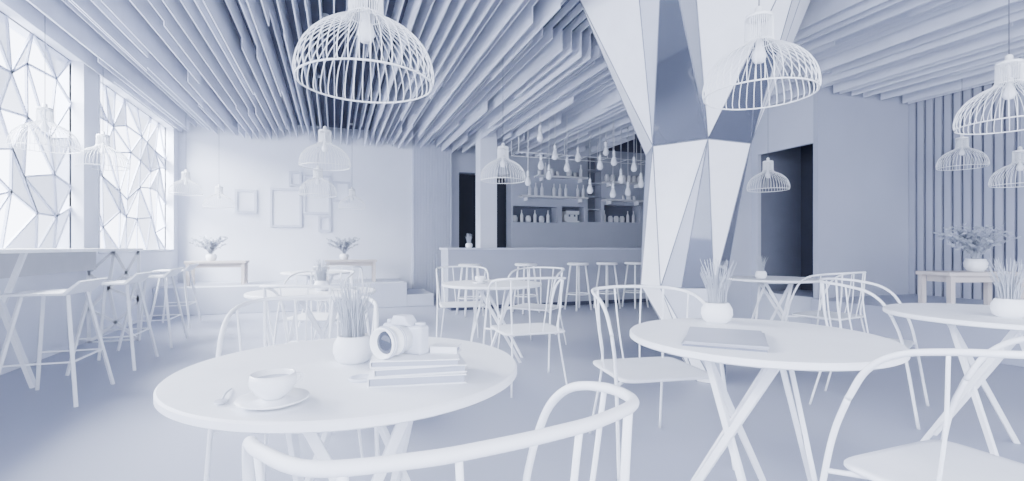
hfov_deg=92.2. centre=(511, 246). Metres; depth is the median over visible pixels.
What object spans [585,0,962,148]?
ceiling slat
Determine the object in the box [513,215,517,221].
jar
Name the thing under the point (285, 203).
picture frame
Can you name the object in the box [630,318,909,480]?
round table
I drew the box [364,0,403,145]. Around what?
ceiling slat
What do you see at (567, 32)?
ceiling slat
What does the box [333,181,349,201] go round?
picture frame
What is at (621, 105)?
ceiling slat
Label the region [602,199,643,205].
wall shelf
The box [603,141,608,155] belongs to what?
lamp
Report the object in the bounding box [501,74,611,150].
ceiling slat
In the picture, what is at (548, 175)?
lamp
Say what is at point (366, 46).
ceiling slat
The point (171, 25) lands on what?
ceiling slat
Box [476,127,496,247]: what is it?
square column
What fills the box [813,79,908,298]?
wall
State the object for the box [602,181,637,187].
wall shelf
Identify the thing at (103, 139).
pendant lamp
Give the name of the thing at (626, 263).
bar stool
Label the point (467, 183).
wall
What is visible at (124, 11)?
ceiling slat
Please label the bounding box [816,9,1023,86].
ceiling slat
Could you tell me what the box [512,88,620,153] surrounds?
ceiling slat
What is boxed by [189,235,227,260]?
leafy plant
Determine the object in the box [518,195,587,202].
wall shelf
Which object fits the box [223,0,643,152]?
ceiling
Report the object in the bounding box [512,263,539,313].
bar stool
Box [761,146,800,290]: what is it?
door
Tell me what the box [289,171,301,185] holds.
picture frame
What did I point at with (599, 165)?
lamp
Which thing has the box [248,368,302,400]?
coffee cup
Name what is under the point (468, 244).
pot
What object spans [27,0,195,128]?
ceiling slat
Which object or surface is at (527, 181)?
lamp
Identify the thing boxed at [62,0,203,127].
ceiling slat
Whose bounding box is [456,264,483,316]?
bar stool
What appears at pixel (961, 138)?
pendant lamp
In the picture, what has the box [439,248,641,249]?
countertop
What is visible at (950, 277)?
table
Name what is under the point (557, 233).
wall
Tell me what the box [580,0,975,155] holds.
ceiling slat
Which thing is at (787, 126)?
wall
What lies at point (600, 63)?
ceiling slat
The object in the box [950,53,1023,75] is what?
ceiling slat
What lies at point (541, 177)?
wall shelf
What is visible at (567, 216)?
coffee machine
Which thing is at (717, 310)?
potted plant
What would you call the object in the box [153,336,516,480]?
round table
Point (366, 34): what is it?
pendant lamp
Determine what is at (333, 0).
ceiling slat
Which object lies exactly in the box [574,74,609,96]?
ceiling slat
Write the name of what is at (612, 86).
ceiling slat
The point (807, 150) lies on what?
door
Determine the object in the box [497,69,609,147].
ceiling slat
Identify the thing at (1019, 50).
ceiling slat
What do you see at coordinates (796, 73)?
ceiling slat
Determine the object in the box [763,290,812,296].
floor
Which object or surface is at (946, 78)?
ceiling slat
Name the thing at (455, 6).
ceiling slat
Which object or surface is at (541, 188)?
bottle
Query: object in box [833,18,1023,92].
ceiling slat
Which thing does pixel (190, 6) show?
ceiling slat
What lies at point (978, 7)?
ceiling slat
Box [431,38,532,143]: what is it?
ceiling slat
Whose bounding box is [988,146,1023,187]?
pendant lamp
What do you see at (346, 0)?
ceiling slat
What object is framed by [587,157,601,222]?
shelf unit
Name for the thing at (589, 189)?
lamp
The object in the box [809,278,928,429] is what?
tub chair
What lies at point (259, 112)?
ceiling slat
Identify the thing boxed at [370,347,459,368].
hardcover book
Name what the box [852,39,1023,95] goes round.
ceiling slat
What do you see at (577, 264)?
bar stool
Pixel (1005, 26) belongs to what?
ceiling slat
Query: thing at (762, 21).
pendant lamp
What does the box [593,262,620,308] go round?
bar stool
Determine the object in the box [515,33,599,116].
ceiling slat
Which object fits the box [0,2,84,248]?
window
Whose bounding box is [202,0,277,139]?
ceiling slat
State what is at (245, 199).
picture frame
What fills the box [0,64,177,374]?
wall
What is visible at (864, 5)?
ceiling slat
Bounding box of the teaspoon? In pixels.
[213,388,231,404]
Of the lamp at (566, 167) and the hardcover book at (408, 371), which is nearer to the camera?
the hardcover book at (408, 371)
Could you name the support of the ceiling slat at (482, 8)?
hanging from the ceiling
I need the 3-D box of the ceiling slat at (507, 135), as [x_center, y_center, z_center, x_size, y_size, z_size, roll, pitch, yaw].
[1.321,-2.225,5.404,0.011,0.350,11.680,0,0,-20]
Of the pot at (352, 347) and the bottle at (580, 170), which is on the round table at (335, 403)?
the pot at (352, 347)
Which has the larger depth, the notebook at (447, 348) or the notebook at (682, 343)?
the notebook at (682, 343)
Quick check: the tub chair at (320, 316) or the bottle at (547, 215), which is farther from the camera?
the bottle at (547, 215)
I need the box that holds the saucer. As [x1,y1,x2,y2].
[234,387,309,410]
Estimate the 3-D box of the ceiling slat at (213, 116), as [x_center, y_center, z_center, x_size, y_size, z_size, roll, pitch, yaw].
[-3.399,-2.225,3.709,0.011,0.350,11.680,0,0,-20]
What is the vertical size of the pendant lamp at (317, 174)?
1.794 m
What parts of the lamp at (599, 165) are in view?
bulb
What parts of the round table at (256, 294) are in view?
leg, leg, leg, leg, leg, leg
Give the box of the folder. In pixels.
[684,327,768,348]
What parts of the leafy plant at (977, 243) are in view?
pot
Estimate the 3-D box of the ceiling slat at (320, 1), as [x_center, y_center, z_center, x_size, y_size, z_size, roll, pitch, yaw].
[-1.683,-2.225,4.326,0.011,0.350,11.680,0,0,-20]
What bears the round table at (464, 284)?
on the floor at (115, 432)
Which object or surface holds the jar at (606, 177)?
on the wall shelf at (608, 183)
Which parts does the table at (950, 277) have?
leg, leg, leg, leg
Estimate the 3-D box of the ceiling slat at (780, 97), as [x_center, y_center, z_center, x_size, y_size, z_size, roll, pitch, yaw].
[4.788,-2.225,4.184,0.011,0.350,7.040,0,0,-20]
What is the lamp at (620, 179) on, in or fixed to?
hanging from the ceiling
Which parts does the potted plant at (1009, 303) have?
pot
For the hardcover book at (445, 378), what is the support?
on the round table at (335, 403)
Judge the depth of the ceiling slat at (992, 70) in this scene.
6.42 m
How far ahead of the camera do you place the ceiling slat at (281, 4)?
5.52 m
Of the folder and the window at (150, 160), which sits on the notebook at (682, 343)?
the folder
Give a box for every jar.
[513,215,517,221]
[526,215,530,221]
[539,216,543,222]
[604,174,609,180]
[619,216,624,221]
[631,176,636,181]
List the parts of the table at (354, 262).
leg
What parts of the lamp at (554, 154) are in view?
bulb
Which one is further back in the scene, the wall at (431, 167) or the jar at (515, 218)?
the jar at (515, 218)
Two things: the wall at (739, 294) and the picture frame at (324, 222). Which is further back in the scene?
the picture frame at (324, 222)
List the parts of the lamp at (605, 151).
bulb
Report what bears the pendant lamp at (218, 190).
hanging from the ceiling
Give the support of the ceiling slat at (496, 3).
hanging from the ceiling
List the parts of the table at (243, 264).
leg, leg, leg, leg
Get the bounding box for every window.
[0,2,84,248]
[98,74,173,252]
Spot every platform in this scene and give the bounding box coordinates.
[153,278,406,316]
[811,294,1023,367]
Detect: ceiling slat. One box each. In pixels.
[0,0,181,131]
[26,0,188,132]
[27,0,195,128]
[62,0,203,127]
[68,0,210,130]
[71,0,217,134]
[90,0,224,131]
[100,0,202,106]
[129,0,244,138]
[148,0,251,138]
[162,0,258,138]
[180,0,264,139]
[187,70,237,135]
[194,0,271,139]
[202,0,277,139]
[225,0,284,136]
[238,0,290,136]
[246,0,297,136]
[260,0,303,134]
[276,0,309,139]
[291,0,315,140]
[304,0,322,128]
[319,0,328,129]
[333,0,334,139]
[340,0,347,144]
[346,0,363,144]
[352,0,375,137]
[358,0,388,138]
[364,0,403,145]
[370,0,421,144]
[376,0,434,145]
[381,0,450,145]
[387,0,465,143]
[393,0,479,145]
[398,0,494,148]
[404,0,501,148]
[410,0,523,140]
[415,0,529,144]
[420,0,537,147]
[426,0,562,145]
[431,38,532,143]
[436,0,565,146]
[441,0,578,151]
[452,11,585,151]
[457,19,588,150]
[462,27,591,152]
[468,3,582,131]
[472,50,600,146]
[497,53,606,138]
[497,67,607,144]
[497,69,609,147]
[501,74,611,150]
[504,79,613,153]
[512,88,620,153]
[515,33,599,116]
[516,100,622,154]
[526,107,625,155]
[530,0,862,155]
[535,0,887,156]
[544,114,630,157]
[549,0,931,156]
[558,0,934,153]
[561,83,615,117]
[562,11,908,158]
[567,104,623,133]
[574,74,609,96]
[575,0,1018,157]
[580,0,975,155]
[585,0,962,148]
[603,0,951,140]
[767,77,814,105]
[771,74,803,95]
[776,0,1023,83]
[790,1,1023,85]
[793,0,902,46]
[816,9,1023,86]
[821,22,1012,88]
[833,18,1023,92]
[840,35,1023,93]
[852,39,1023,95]
[863,46,1023,97]
[880,56,1023,99]
[899,70,993,95]
[902,64,1020,102]
[908,74,1019,103]
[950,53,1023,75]
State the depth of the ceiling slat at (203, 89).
7.38 m
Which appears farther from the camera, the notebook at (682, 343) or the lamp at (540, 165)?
the lamp at (540, 165)
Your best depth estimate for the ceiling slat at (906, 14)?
5.04 m
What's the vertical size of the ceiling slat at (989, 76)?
0.350 m
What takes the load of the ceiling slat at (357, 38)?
hanging from the ceiling
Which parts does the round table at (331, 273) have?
leg, leg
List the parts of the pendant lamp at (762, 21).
bulb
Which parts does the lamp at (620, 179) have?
bulb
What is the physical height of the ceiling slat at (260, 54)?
0.310 m
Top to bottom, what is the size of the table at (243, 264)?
0.410 m
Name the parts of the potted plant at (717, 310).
pot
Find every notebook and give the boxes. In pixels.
[430,343,461,353]
[681,333,768,352]
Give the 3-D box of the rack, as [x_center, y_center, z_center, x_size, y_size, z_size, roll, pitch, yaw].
[1.825,-2.076,9.952,3.772,0.648,0.414,0,0,-20]
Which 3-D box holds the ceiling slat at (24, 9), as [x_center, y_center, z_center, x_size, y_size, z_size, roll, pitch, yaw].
[-4.043,-2.225,3.478,0.011,0.350,11.680,0,0,-20]
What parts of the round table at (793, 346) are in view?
leg, leg, leg, leg, leg, leg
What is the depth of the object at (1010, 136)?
6.59 m
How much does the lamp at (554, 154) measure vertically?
1.348 m
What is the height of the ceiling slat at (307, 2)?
0.350 m
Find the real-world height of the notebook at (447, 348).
0.018 m
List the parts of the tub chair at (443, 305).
leg, leg, seat, arm rail, leg, leg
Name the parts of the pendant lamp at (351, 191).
lamp shade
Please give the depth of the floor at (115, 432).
3.16 m
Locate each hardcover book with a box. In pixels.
[367,369,465,387]
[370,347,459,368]
[373,354,466,377]
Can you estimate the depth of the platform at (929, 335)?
5.53 m
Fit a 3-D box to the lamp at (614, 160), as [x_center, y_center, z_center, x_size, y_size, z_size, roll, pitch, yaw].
[1.717,-2.038,8.300,0.108,1.348,0.108,0,0,-20]
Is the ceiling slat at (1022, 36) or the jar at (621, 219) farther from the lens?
the jar at (621, 219)
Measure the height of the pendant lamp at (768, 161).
1.794 m
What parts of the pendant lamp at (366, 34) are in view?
bulb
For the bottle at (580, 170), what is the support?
on the wall shelf at (541, 177)
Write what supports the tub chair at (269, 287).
on the floor at (115, 432)
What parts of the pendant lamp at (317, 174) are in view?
lamp shade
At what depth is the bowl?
1.10 m
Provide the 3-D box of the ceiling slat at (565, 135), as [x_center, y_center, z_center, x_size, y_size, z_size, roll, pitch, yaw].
[2.287,-2.225,5.751,0.011,0.350,11.680,0,0,-20]
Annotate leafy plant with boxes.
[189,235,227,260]
[327,236,359,259]
[932,224,1020,271]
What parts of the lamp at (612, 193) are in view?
bulb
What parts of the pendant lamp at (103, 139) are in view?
bulb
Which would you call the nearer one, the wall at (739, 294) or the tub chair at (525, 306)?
the tub chair at (525, 306)
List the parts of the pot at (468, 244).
pot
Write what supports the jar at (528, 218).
on the wall at (557, 233)
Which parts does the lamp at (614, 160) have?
bulb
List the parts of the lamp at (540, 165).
bulb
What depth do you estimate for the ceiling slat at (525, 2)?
5.74 m
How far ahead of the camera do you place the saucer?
1.08 m
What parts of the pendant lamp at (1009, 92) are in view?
lamp shade, cord, cord, bulb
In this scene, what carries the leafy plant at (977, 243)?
on the table at (950, 277)
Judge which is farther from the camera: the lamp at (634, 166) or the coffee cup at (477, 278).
the lamp at (634, 166)
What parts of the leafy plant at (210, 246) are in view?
pot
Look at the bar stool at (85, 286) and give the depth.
3.49 m
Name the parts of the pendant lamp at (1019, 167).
bulb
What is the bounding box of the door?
[801,144,812,290]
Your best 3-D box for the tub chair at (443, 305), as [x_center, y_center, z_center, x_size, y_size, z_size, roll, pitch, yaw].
[-0.573,0.663,5.652,0.626,0.877,0.610,0,0,-11]
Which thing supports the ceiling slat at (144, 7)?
hanging from the ceiling
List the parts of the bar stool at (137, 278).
leg, leg, foot rail, foot rail, seat, leg, foot rail, leg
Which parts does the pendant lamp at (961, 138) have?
bulb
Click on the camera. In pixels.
(401, 333)
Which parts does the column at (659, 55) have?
facet panel, facet panel, facet panel, facet panel, facet panel, facet panel, glass panel, facet panel, facet panel, facet panel, facet panel, glass panel, glass panel, facet panel, facet panel, glass panel, glass panel, facet panel, glass panel, facet panel, facet panel, facet panel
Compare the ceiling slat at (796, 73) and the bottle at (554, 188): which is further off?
the bottle at (554, 188)
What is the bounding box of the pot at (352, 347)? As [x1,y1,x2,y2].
[331,276,374,364]
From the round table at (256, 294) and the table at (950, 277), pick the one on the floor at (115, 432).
the round table at (256, 294)
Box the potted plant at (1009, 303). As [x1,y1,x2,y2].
[986,257,1023,318]
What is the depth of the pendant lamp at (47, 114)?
4.59 m
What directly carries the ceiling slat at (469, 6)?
hanging from the ceiling
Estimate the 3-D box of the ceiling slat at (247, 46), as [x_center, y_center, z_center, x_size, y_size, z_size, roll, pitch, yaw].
[-2.434,-2.225,4.056,0.011,0.350,11.680,0,0,-20]
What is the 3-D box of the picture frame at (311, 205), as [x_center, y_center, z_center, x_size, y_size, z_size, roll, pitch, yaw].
[-3.870,-1.038,9.790,0.518,0.774,0.034,0,0,-20]
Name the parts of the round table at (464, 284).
leg, leg, leg, leg, leg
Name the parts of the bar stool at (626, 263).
leg, seat, leg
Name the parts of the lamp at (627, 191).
bulb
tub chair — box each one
[204,294,379,480]
[242,381,638,480]
[259,285,369,345]
[274,270,354,342]
[313,265,365,337]
[436,266,492,342]
[483,277,567,397]
[497,267,566,348]
[589,285,733,480]
[785,271,865,332]
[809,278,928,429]
[820,336,1023,480]
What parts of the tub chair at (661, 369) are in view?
leg, leg, arm rail, seat, leg, leg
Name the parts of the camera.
glass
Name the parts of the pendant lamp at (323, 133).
lamp shade, bulb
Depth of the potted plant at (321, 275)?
3.92 m
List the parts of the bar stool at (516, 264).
leg, leg, seat, leg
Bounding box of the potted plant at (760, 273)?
[755,255,767,278]
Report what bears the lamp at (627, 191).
hanging from the ceiling
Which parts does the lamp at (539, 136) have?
bulb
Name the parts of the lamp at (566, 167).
bulb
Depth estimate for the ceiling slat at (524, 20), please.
5.79 m
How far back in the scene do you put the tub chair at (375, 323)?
2.15 m
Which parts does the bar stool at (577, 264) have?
leg, leg, seat, leg, leg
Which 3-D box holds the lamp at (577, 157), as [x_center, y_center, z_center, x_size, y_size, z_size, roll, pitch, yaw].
[1.165,-2.174,8.700,0.108,1.348,0.108,0,0,-20]
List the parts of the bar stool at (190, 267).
leg, leg, seat, leg, leg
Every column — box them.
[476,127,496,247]
[579,0,810,383]
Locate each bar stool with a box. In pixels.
[0,277,114,406]
[65,271,158,375]
[116,267,187,350]
[147,263,201,327]
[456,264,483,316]
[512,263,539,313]
[564,262,591,310]
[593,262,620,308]
[621,262,648,307]
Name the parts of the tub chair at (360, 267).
arm rail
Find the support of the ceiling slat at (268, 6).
hanging from the ceiling
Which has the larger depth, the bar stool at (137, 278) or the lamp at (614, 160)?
the lamp at (614, 160)
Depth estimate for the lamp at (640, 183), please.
8.57 m
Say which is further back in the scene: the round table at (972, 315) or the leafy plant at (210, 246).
the leafy plant at (210, 246)
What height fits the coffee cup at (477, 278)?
0.055 m
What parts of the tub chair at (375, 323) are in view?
leg, leg, arm rail, leg, leg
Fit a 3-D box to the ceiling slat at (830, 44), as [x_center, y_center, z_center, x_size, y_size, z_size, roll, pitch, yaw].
[2.931,-2.225,5.982,0.011,0.350,11.680,0,0,-20]
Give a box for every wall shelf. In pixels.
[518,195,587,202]
[534,174,587,182]
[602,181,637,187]
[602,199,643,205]
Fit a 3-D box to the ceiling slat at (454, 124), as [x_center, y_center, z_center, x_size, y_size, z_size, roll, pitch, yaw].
[0.356,-2.255,5.058,0.011,0.290,11.680,0,0,-20]
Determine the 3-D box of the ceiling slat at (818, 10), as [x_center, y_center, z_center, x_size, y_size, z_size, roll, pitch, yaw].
[2.394,-2.245,5.790,0.011,0.310,11.680,0,0,-20]
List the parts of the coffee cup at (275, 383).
handle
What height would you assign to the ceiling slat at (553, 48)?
0.310 m
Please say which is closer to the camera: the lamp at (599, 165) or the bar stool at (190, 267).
the bar stool at (190, 267)
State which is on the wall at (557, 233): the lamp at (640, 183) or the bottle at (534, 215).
the bottle at (534, 215)
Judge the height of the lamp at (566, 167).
1.348 m
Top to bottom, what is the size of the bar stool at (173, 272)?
0.864 m
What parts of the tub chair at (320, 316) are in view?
leg, leg, seat, arm rail, leg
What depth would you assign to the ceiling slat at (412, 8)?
5.80 m
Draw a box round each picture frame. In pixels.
[235,189,256,212]
[270,188,301,226]
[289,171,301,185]
[303,175,330,214]
[318,216,330,231]
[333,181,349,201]
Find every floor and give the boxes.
[0,298,1023,480]
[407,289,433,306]
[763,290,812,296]
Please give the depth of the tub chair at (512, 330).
3.80 m
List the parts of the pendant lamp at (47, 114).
bulb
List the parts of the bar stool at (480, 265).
leg, leg, seat, leg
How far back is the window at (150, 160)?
7.49 m
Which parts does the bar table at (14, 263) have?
leg, leg, panel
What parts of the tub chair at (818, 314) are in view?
leg, leg, seat, arm rail, leg, leg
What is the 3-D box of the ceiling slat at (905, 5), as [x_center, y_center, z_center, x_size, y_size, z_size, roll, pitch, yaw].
[2.824,-2.225,5.944,0.011,0.350,11.680,0,0,-20]
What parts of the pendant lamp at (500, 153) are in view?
bulb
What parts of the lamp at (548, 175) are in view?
bulb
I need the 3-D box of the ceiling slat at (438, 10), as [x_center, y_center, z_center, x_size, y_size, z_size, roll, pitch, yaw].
[-0.717,-2.225,4.673,0.011,0.350,11.680,0,0,-20]
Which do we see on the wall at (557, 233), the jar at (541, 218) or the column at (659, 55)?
the jar at (541, 218)
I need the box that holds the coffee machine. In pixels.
[562,211,579,221]
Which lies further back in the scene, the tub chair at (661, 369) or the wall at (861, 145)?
the wall at (861, 145)
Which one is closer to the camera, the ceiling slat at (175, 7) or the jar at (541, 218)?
the ceiling slat at (175, 7)
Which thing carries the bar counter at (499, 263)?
on the floor at (115, 432)
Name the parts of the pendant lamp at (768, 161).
bulb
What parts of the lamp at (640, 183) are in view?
bulb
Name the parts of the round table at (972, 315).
leg, leg, leg, leg, leg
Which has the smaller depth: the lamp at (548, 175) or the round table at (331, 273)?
the round table at (331, 273)
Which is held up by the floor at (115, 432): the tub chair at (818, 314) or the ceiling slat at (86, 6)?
the tub chair at (818, 314)
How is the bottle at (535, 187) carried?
on the wall shelf at (525, 197)
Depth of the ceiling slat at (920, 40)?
5.08 m
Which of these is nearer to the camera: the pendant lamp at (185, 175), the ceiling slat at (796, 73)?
the ceiling slat at (796, 73)
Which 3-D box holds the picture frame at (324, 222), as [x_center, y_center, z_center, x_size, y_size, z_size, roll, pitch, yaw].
[-3.741,-0.460,9.836,0.243,0.324,0.034,0,0,-20]
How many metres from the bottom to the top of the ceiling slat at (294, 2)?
0.350 m
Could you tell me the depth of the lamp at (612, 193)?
8.47 m
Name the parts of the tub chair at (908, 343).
leg, leg, arm rail, seat, leg, leg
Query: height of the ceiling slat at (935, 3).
0.350 m
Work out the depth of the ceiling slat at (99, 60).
6.43 m
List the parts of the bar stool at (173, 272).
leg, leg, foot rail, seat, leg, leg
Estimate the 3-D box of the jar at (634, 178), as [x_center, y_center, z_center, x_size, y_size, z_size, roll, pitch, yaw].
[3.067,-1.701,12.385,0.130,0.170,0.130,0,0,-20]
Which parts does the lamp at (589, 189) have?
bulb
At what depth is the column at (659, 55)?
4.04 m
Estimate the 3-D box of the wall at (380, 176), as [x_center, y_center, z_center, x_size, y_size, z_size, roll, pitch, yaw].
[-4.144,-0.650,9.817,4.234,3.500,0.200,0,0,-20]
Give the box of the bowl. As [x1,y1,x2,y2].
[213,398,227,404]
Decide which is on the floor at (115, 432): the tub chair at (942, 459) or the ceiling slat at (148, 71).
the tub chair at (942, 459)
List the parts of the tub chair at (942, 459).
leg, seat, arm rail, leg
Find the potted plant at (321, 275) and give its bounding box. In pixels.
[314,259,329,290]
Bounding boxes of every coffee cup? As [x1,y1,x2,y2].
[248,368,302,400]
[475,276,485,281]
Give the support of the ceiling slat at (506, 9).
hanging from the ceiling
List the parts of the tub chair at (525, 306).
leg, leg, seat, arm rail, leg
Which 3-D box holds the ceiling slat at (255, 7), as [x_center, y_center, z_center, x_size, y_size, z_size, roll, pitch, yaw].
[-2.219,-2.225,4.133,0.011,0.350,11.680,0,0,-20]
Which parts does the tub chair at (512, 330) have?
leg, leg, arm rail, seat, leg, leg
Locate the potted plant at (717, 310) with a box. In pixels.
[700,259,736,323]
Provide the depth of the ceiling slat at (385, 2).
6.35 m
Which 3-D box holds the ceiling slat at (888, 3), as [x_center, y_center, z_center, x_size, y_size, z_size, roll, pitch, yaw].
[2.609,-2.225,5.867,0.011,0.350,11.680,0,0,-20]
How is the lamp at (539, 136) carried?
hanging from the ceiling
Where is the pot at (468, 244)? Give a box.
[465,234,472,247]
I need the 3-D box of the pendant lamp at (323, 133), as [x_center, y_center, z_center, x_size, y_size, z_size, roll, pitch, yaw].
[-1.935,-1.723,5.100,0.502,1.794,0.504,0,0,-20]
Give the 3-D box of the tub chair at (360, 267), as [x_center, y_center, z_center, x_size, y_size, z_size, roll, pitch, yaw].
[-2.223,0.663,6.298,0.626,0.877,0.610,0,0,-11]
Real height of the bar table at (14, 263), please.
1.100 m
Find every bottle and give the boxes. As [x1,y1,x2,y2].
[533,210,536,221]
[534,183,537,194]
[540,183,543,194]
[546,211,549,222]
[552,184,555,195]
[558,184,561,195]
[564,184,567,195]
[579,165,582,176]
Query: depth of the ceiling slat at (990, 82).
6.53 m
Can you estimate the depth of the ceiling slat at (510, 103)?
6.42 m
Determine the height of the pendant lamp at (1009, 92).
1.794 m
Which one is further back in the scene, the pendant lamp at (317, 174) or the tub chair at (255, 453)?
the pendant lamp at (317, 174)
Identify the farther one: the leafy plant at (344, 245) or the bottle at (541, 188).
the bottle at (541, 188)
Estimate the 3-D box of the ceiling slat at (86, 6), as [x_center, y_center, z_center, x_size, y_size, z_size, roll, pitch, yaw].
[-3.507,-2.225,3.671,0.011,0.350,11.680,0,0,-20]
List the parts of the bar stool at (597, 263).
leg, leg, seat, leg, leg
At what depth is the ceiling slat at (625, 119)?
9.07 m
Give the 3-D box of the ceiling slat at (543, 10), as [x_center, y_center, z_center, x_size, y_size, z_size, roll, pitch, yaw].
[0.141,-2.225,4.981,0.011,0.350,11.680,0,0,-20]
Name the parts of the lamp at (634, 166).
bulb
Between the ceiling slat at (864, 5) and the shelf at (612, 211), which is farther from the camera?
the shelf at (612, 211)
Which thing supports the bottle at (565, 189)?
on the wall shelf at (525, 197)
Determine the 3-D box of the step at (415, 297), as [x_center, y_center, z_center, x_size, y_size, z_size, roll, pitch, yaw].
[-1.915,0.990,9.773,0.500,0.220,1.290,0,0,-20]
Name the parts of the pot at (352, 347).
pot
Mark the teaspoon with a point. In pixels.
(222, 400)
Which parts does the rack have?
rod frame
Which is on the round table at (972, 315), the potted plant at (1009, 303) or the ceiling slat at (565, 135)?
the potted plant at (1009, 303)
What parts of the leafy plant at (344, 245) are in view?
pot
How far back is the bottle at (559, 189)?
11.67 m
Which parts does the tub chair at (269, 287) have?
leg, leg, arm rail, leg, leg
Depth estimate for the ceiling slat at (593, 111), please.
8.48 m
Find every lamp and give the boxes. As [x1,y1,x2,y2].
[6,103,80,153]
[74,131,130,170]
[168,169,202,195]
[202,184,234,208]
[292,0,433,103]
[298,74,336,197]
[299,13,350,170]
[338,123,364,209]
[480,143,525,183]
[525,170,530,185]
[537,125,542,141]
[538,154,543,169]
[546,164,551,179]
[552,144,557,159]
[564,156,569,171]
[575,147,580,161]
[587,178,592,193]
[597,154,602,169]
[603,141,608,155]
[610,182,615,197]
[611,150,616,165]
[618,168,623,183]
[625,181,630,195]
[631,156,636,171]
[638,172,643,187]
[702,0,821,109]
[747,157,789,191]
[936,134,989,170]
[953,0,1023,134]
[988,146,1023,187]
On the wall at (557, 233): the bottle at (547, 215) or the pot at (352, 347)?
the bottle at (547, 215)
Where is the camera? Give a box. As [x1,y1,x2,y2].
[370,314,427,359]
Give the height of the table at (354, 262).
0.410 m
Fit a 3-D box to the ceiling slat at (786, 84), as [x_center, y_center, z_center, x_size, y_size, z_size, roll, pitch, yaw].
[4.466,-2.225,4.068,0.011,0.350,7.040,0,0,-20]
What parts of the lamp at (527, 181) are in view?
bulb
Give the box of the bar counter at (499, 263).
[439,248,649,310]
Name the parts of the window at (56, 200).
frosted pane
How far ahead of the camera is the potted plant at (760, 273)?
5.47 m
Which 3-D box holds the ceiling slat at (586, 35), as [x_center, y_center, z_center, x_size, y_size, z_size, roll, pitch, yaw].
[0.892,-2.225,5.250,0.011,0.350,11.680,0,0,-20]
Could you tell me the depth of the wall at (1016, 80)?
6.47 m
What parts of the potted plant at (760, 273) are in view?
pot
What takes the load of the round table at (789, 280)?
on the floor at (115, 432)
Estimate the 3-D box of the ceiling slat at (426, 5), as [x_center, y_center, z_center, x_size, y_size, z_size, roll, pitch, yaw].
[-0.824,-2.225,4.634,0.011,0.350,11.680,0,0,-20]
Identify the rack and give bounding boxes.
[511,135,644,164]
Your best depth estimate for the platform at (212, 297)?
8.20 m
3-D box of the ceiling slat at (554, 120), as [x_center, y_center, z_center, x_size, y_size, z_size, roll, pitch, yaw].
[1.751,-2.225,5.559,0.011,0.350,11.680,0,0,-20]
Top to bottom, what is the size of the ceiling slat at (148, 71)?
0.350 m
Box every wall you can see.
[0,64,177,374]
[178,122,411,288]
[412,136,451,297]
[452,145,644,247]
[459,174,505,247]
[726,143,751,318]
[752,81,812,323]
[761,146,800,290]
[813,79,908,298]
[916,80,1017,299]
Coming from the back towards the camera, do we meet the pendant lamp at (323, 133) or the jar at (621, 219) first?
the jar at (621, 219)
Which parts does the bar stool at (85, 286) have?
leg, foot rail, leg, seat, foot rail, leg, foot rail, leg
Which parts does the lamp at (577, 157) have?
bulb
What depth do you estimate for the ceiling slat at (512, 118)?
7.02 m
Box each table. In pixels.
[0,248,142,387]
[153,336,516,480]
[184,260,249,285]
[244,287,375,340]
[280,270,349,326]
[325,259,376,281]
[442,280,541,362]
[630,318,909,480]
[728,276,819,321]
[883,303,1023,455]
[916,270,1023,304]
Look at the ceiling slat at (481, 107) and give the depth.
6.73 m
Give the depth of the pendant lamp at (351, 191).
9.56 m
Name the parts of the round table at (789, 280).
leg, leg, leg, support plate, leg, leg, leg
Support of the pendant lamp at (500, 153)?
hanging from the ceiling

